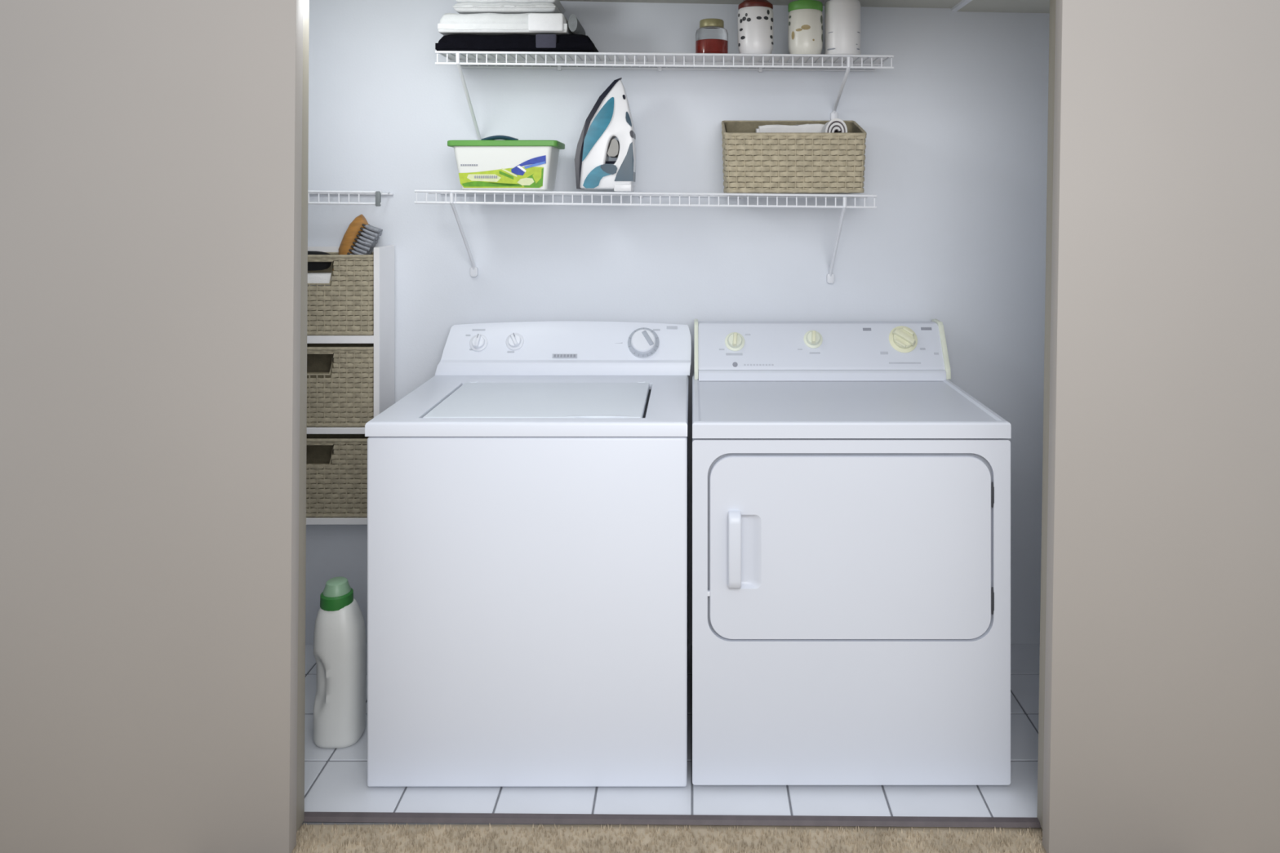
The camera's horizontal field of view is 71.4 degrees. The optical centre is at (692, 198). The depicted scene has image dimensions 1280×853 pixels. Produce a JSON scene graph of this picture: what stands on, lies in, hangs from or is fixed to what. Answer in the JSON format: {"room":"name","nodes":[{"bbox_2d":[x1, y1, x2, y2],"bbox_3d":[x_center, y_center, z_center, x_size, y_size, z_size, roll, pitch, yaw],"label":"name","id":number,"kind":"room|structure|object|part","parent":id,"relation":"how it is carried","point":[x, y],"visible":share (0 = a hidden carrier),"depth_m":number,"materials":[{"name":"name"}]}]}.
{"room":"laundry closet","nodes":[
{"label":"laundry closet","id":0,"kind":"room"},
{"bbox_2d":[291,644,1046,852],"bbox_3d":[0.000,1.360,0.590,4.600,0.066,4.180,0,0,0],"label":"floor","id":1,"kind":"structure","parent":0,"point":[335,780],"depth_m":1.94,"materials":[{"name":"grey tile"}]},
{"bbox_2d":[313,577,366,748],"bbox_3d":[-0.869,1.138,2.195,0.117,0.390,0.104,0,0,0],"label":"detergent bottle","id":2,"kind":"object","parent":1,"relation":"on","point":[340,637],"visible":1,"depth_m":2.15,"materials":[{"name":"white plastic"}]},
{"bbox_2d":[322,577,351,597],"bbox_3d":[-0.877,0.958,2.195,0.064,0.029,0.064,0,0,0],"label":"cap","id":3,"kind":"object","parent":2,"relation":"on","point":[336,587],"depth_m":2.18,"materials":[{"name":"green plastic"}]},
{"bbox_2d":[306,244,395,524],"bbox_3d":[-1.066,0.736,2.586,0.358,1.194,0.132,0,0,0],"label":"shelving unit","id":4,"kind":"object","parent":1,"relation":"on","point":[383,339],"visible":0.23,"depth_m":2.54,"materials":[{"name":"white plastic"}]},
{"bbox_2d":[306,434,368,517],"bbox_3d":[-1.065,0.794,2.582,0.328,0.225,0.126,0,0,0],"label":"storage basket","id":5,"kind":"object","parent":4,"relation":"on","point":[336,464],"visible":0.38,"depth_m":2.52,"materials":[{"name":"wicker"}]},
{"bbox_2d":[306,343,373,426],"bbox_3d":[-1.065,0.536,2.582,0.328,0.228,0.126,0,0,0],"label":"storage basket","id":6,"kind":"object","parent":4,"relation":"on","point":[340,376],"visible":0.46,"depth_m":2.52,"materials":[{"name":"wicker"}]},
{"bbox_2d":[306,252,373,335],"bbox_3d":[-1.065,0.274,2.582,0.328,0.230,0.126,0,0,0],"label":"storage basket","id":7,"kind":"object","parent":4,"relation":"on","point":[344,307],"visible":0.4,"depth_m":2.52,"materials":[{"name":"wicker"}]},
{"bbox_2d":[307,272,332,285],"bbox_3d":[-1.103,0.300,2.554,0.163,0.172,0.044,0,0,0],"label":"folded cloth","id":8,"kind":"object","parent":7,"relation":"in","point":[313,277],"visible":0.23,"depth_m":2.53,"materials":[{"name":"white fabric"}]},
{"bbox_2d":[307,250,331,271],"bbox_3d":[-1.113,0.179,2.555,0.156,0.057,0.038,0,0,0],"label":"cloth bundle","id":9,"kind":"object","parent":8,"relation":"on","point":[312,266],"visible":0.38,"depth_m":2.54,"materials":[{"name":"black fabric"}]},
{"bbox_2d":[332,213,382,270],"bbox_3d":[-0.992,0.208,2.604,0.167,0.323,0.042,0,0,0],"label":"brush","id":10,"kind":"object","parent":7,"relation":"in","point":[360,237],"visible":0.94,"depth_m":2.59,"materials":[{"name":"orange wood"}]},
{"bbox_3d":[-1.066,0.535,2.649,0.325,0.782,0.006,0,0,0],"label":"panel","id":11,"kind":"part","parent":4,"relation":"part of","materials":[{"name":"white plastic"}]},
{"bbox_3d":[-0.895,0.736,2.586,0.016,1.194,0.132,0,0,0],"label":"panel","id":12,"kind":"part","parent":4,"relation":"part of","materials":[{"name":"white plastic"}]},
{"bbox_2d":[364,320,691,786],"bbox_3d":[-0.369,0.846,2.308,0.732,0.974,0.623,0,0,0],"label":"washing machine","id":13,"kind":"object","parent":1,"relation":"on","point":[527,501],"visible":1,"depth_m":2.00,"materials":[{"name":"white metal"}]},
{"bbox_3d":[-0.617,0.418,2.567,0.052,0.047,0.034,0,0,0],"label":"selector knob","id":14,"kind":"part","parent":13,"relation":"part of","materials":[{"name":"white plastic"}]},
{"bbox_3d":[-0.513,0.414,2.569,0.052,0.047,0.034,0,0,0],"label":"selector knob","id":15,"kind":"part","parent":13,"relation":"part of","materials":[{"name":"white plastic"}]},
{"bbox_3d":[-0.367,0.511,2.231,0.503,0.018,0.383,0,0,0],"label":"lid","id":16,"kind":"part","parent":13,"relation":"part of","materials":[{"name":"metal"}]},
{"bbox_3d":[-0.365,0.452,2.549,0.071,0.011,0.008,0,0,0],"label":"name plate","id":17,"kind":"part","parent":13,"relation":"part of","materials":[{"name":"silver metal"}]},
{"bbox_2d":[303,812,1040,827],"bbox_3d":[-0.040,1.329,1.903,1.680,0.007,0.026,0,0,1],"label":"trim","id":18,"kind":"structure","parent":1,"relation":"on","point":[354,817],"depth_m":1.90,"materials":[{"name":"grey metal"}]},
{"bbox_2d":[692,319,1011,785],"bbox_3d":[0.360,0.844,2.299,0.720,0.978,0.646,0,0,0],"label":"dryer","id":19,"kind":"object","parent":1,"relation":"on","point":[851,500],"visible":1,"depth_m":2.00,"materials":[{"name":"metal"}]},
{"bbox_3d":[0.121,0.404,2.517,0.042,0.041,0.032,0,0,0],"label":"knob","id":20,"kind":"part","parent":19,"relation":"part of","materials":[{"name":"beige plastic"}]},
{"bbox_3d":[0.095,0.789,1.990,0.029,0.173,0.028,0,0,0],"label":"handle","id":21,"kind":"part","parent":19,"relation":"part of","materials":[{"name":"plastic"}]},
{"bbox_3d":[0.344,0.397,2.520,0.040,0.039,0.031,0,0,0],"label":"knob","id":22,"kind":"part","parent":19,"relation":"part of","materials":[{"name":"beige plastic"}]},
{"bbox_3d":[0.357,0.787,2.007,0.635,0.413,0.014,0,0,0],"label":"door","id":23,"kind":"part","parent":19,"relation":"part of","materials":[{"name":"metal"}]},
{"bbox_3d":[0.600,0.398,2.521,0.060,0.056,0.041,0,0,0],"label":"knob","id":24,"kind":"part","parent":19,"relation":"part of","materials":[{"name":"beige plastic"}]},
{"bbox_2d":[305,0,1049,644],"bbox_3d":[-0.075,0.233,2.710,2.590,2.300,0.100,0,0,0],"label":"wall","id":25,"kind":"structure","parent":0,"point":[955,165],"depth_m":2.66,"materials":[{"name":"paint"}]},
{"bbox_2d":[307,190,393,206],"bbox_3d":[-1.052,-0.001,2.529,0.420,0.045,0.253,0,0,0],"label":"wire shelf","id":26,"kind":"object","parent":25,"relation":"attached to","point":[378,194],"visible":0.59,"depth_m":2.41,"materials":[{"name":"white metal"}]},
{"bbox_3d":[-1.052,0.013,2.409,0.420,0.011,0.007,0,0,0],"label":"lip rod","id":27,"kind":"part","parent":26,"relation":"part of","materials":[{"name":"white plastic"}]},
{"bbox_3d":[-1.052,-0.018,2.410,0.420,0.011,0.007,0,0,0],"label":"rod","id":28,"kind":"part","parent":26,"relation":"part of","materials":[{"name":"white plastic"}]},
{"bbox_3d":[-1.065,-0.015,2.535,0.394,0.011,0.007,0,0,0],"label":"rod","id":29,"kind":"part","parent":26,"relation":"part of","materials":[{"name":"white plastic"}]},
{"bbox_2d":[414,189,876,283],"bbox_3d":[-0.126,0.115,2.529,1.252,0.277,0.261,0,0,0],"label":"wire shelf","id":30,"kind":"object","parent":25,"relation":"attached to","point":[473,270],"visible":1,"depth_m":2.41,"materials":[{"name":"white metal"}]},
{"bbox_2d":[447,135,564,191],"bbox_3d":[-0.522,-0.098,2.520,0.304,0.153,0.168,0,0,0],"label":"tub","id":31,"kind":"object","parent":30,"relation":"on","point":[510,164],"visible":0.98,"depth_m":2.44,"materials":[{"name":"white plastic"}]},
{"bbox_3d":[-0.531,-0.164,2.452,0.101,0.022,0.020,0,0,0],"label":"carry handle","id":32,"kind":"part","parent":31,"relation":"part of","materials":[{"name":"teal plastic"}]},
{"bbox_3d":[-0.522,-0.152,2.520,0.304,0.017,0.168,0,0,0],"label":"lid","id":33,"kind":"part","parent":31,"relation":"part of","materials":[{"name":"green plastic"}]},
{"bbox_2d":[574,77,635,191],"bbox_3d":[-0.244,-0.180,2.520,0.165,0.323,0.116,0,0,0],"label":"iron","id":34,"kind":"object","parent":30,"relation":"on","point":[610,118],"visible":1,"depth_m":2.47,"materials":[{"name":"white plastic"}]},
{"bbox_3d":[-0.257,-0.061,2.520,0.092,0.066,0.111,0,0,0],"label":"panel","id":35,"kind":"part","parent":34,"relation":"part of","materials":[{"name":"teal plastic"}]},
{"bbox_3d":[-0.265,-0.193,2.520,0.094,0.183,0.108,0,0,0],"label":"water tank","id":36,"kind":"part","parent":34,"relation":"part of","materials":[{"name":"teal plastic"}]},
{"bbox_3d":[-0.231,-0.081,2.520,0.047,0.030,0.112,0,0,0],"label":"shadow panel","id":37,"kind":"part","parent":34,"relation":"part of","materials":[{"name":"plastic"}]},
{"bbox_3d":[-0.126,0.018,2.409,1.252,0.020,0.007,0,0,0],"label":"lip rod","id":38,"kind":"part","parent":30,"relation":"part of","materials":[{"name":"white plastic"}]},
{"bbox_3d":[-0.126,-0.013,2.410,1.252,0.020,0.007,0,0,0],"label":"rod","id":39,"kind":"part","parent":30,"relation":"part of","materials":[{"name":"white plastic"}]},
{"bbox_3d":[-0.126,-0.009,2.535,1.252,0.020,0.007,0,0,0],"label":"rod","id":40,"kind":"part","parent":30,"relation":"part of","materials":[{"name":"white plastic"}]},
{"bbox_3d":[-0.126,-0.009,2.652,1.252,0.020,0.007,0,0,0],"label":"rod","id":41,"kind":"part","parent":30,"relation":"part of","materials":[{"name":"white plastic"}]},
{"bbox_2d":[721,120,866,193],"bbox_3d":[0.283,-0.123,2.531,0.395,0.215,0.205,0,0,0],"label":"wicker basket","id":42,"kind":"object","parent":30,"relation":"on","point":[754,162],"visible":0.94,"depth_m":2.43,"materials":[{"name":"beige wicker"}]},
{"bbox_2d":[755,124,824,132],"bbox_3d":[0.291,-0.123,2.585,0.210,0.192,0.056,0,0,0],"label":"folded cloth","id":43,"kind":"object","parent":42,"relation":"in","point":[804,127],"visible":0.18,"depth_m":2.56,"materials":[{"name":"white fabric"}]},
{"bbox_2d":[821,118,847,132],"bbox_3d":[0.402,-0.123,2.512,0.063,0.200,0.080,0,0,0],"label":"cloth","id":44,"kind":"object","parent":42,"relation":"in","point":[835,125],"visible":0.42,"depth_m":2.47,"materials":[{"name":"white fabric"}]},
{"bbox_2d":[435,50,893,140],"bbox_3d":[-0.075,-0.273,2.529,1.242,0.255,0.261,0,0,0],"label":"wire shelf","id":45,"kind":"object","parent":25,"relation":"attached to","point":[473,59],"visible":0.91,"depth_m":2.48,"materials":[{"name":"white metal"}]},
{"bbox_2d":[435,34,598,52],"bbox_3d":[-0.484,-0.428,2.526,0.429,0.051,0.220,0,0,0],"label":"folded towel","id":46,"kind":"object","parent":45,"relation":"on","point":[473,42],"visible":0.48,"depth_m":2.42,"materials":[{"name":"black fabric"}]},
{"bbox_2d":[437,13,585,35],"bbox_3d":[-0.504,-0.483,2.522,0.380,0.058,0.209,0,0,0],"label":"folded towel","id":47,"kind":"object","parent":46,"relation":"on","point":[478,24],"visible":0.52,"depth_m":2.43,"materials":[{"name":"white fabric"}]},
{"bbox_2d":[452,0,565,13],"bbox_3d":[-0.514,-0.541,2.523,0.282,0.057,0.186,0,0,0],"label":"folded towel","id":48,"kind":"object","parent":47,"relation":"on","point":[463,6],"visible":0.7,"depth_m":2.44,"materials":[{"name":"white fabric"}]},
{"bbox_3d":[-0.075,-0.360,2.409,1.242,0.018,0.007,0,0,0],"label":"lip rod","id":49,"kind":"part","parent":45,"relation":"part of","materials":[{"name":"white plastic"}]},
{"bbox_3d":[-0.075,-0.392,2.410,1.242,0.018,0.007,0,0,0],"label":"rod","id":50,"kind":"part","parent":45,"relation":"part of","materials":[{"name":"white plastic"}]},
{"bbox_3d":[-0.075,-0.388,2.535,1.242,0.018,0.007,0,0,0],"label":"rod","id":51,"kind":"part","parent":45,"relation":"part of","materials":[{"name":"white plastic"}]},
{"bbox_3d":[-0.075,-0.388,2.652,1.242,0.018,0.007,0,0,0],"label":"rod","id":52,"kind":"part","parent":45,"relation":"part of","materials":[{"name":"white plastic"}]},
{"bbox_2d":[695,17,728,53],"bbox_3d":[0.054,-0.444,2.468,0.091,0.099,0.091,0,0,0],"label":"jar","id":53,"kind":"object","parent":45,"relation":"on","point":[711,37],"visible":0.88,"depth_m":2.43,"materials":[{"name":"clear glass"}]},
{"bbox_3d":[0.054,-0.481,2.468,0.067,0.025,0.067,0,0,0],"label":"lid","id":54,"kind":"part","parent":53,"relation":"part of","materials":[{"name":"gold metal"}]},
{"bbox_2d":[737,0,773,53],"bbox_3d":[0.176,-0.482,2.468,0.099,0.176,0.099,0,0,0],"label":"canister","id":55,"kind":"object","parent":45,"relation":"on","point":[755,17],"visible":0.96,"depth_m":2.43,"materials":[{"name":"white ceramic"}]},
{"bbox_3d":[0.176,-0.547,2.468,0.097,0.046,0.097,0,0,0],"label":"lid","id":56,"kind":"part","parent":55,"relation":"part of","materials":[{"name":"red plastic"}]},
{"bbox_2d":[787,0,822,53],"bbox_3d":[0.314,-0.476,2.468,0.095,0.168,0.096,0,0,0],"label":"canister","id":57,"kind":"object","parent":45,"relation":"on","point":[805,18],"visible":0.93,"depth_m":2.43,"materials":[{"name":"beige ceramic"}]},
{"bbox_3d":[0.314,-0.539,2.468,0.095,0.043,0.095,0,0,0],"label":"lid","id":58,"kind":"part","parent":57,"relation":"part of","materials":[{"name":"green plastic"}]},
{"bbox_2d":[824,0,861,54],"bbox_3d":[0.418,-0.475,2.468,0.101,0.168,0.101,0,0,0],"label":"canister","id":59,"kind":"object","parent":45,"relation":"on","point":[842,17],"visible":0.84,"depth_m":2.42,"materials":[{"name":"ceramic"}]},
{"bbox_2d":[951,0,1049,13],"bbox_3d":[0.948,-0.566,2.310,0.345,0.025,0.700,0,0,0],"label":"trim","id":60,"kind":"structure","parent":25,"relation":"attached to","point":[980,6],"depth_m":2.58,"materials":[{"name":"paint"}]},
{"bbox_2d":[559,0,961,8],"bbox_3d":[-0.075,-0.779,2.355,2.590,0.437,0.810,0,0,0],"label":"ceiling","id":61,"kind":"structure","parent":0,"point":[880,3],"depth_m":2.63,"materials":[{"name":"paint"}]},
{"bbox_3d":[0.000,0.118,1.906,4.600,2.470,0.088,0,0,0],"label":"wall","id":62,"kind":"structure","parent":0,"visible":0},
{"bbox_2d":[0,0,302,852],"bbox_3d":[-1.273,0.330,1.808,0.954,1.994,0.035,0,0,0],"label":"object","id":63,"kind":"structure","parent":62,"relation":"in","point":[151,150],"depth_m":1.79,"materials":[{"name":"beige paint"}]},
{"bbox_2d":[296,0,309,832],"bbox_3d":[-0.862,0.433,1.881,0.086,1.800,0.047,0,0,0],"label":"trim","id":64,"kind":"structure","parent":62,"relation":"attached to","point":[304,291],"depth_m":1.89,"materials":[{"name":"beige paint"}]},
{"bbox_2d":[1036,0,1055,829],"bbox_3d":[0.783,0.435,1.881,0.090,1.795,0.047,0,0,0],"label":"trim","id":65,"kind":"structure","parent":62,"relation":"attached to","point":[1052,2],"depth_m":1.89,"materials":[{"name":"beige paint"}]},
{"bbox_2d":[1042,0,1279,852],"bbox_3d":[1.200,0.330,1.808,0.964,1.994,0.035,0,0,0],"label":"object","id":66,"kind":"structure","parent":62,"relation":"in","point":[1162,709],"depth_m":1.79,"materials":[{"name":"beige paint"}]}
]}

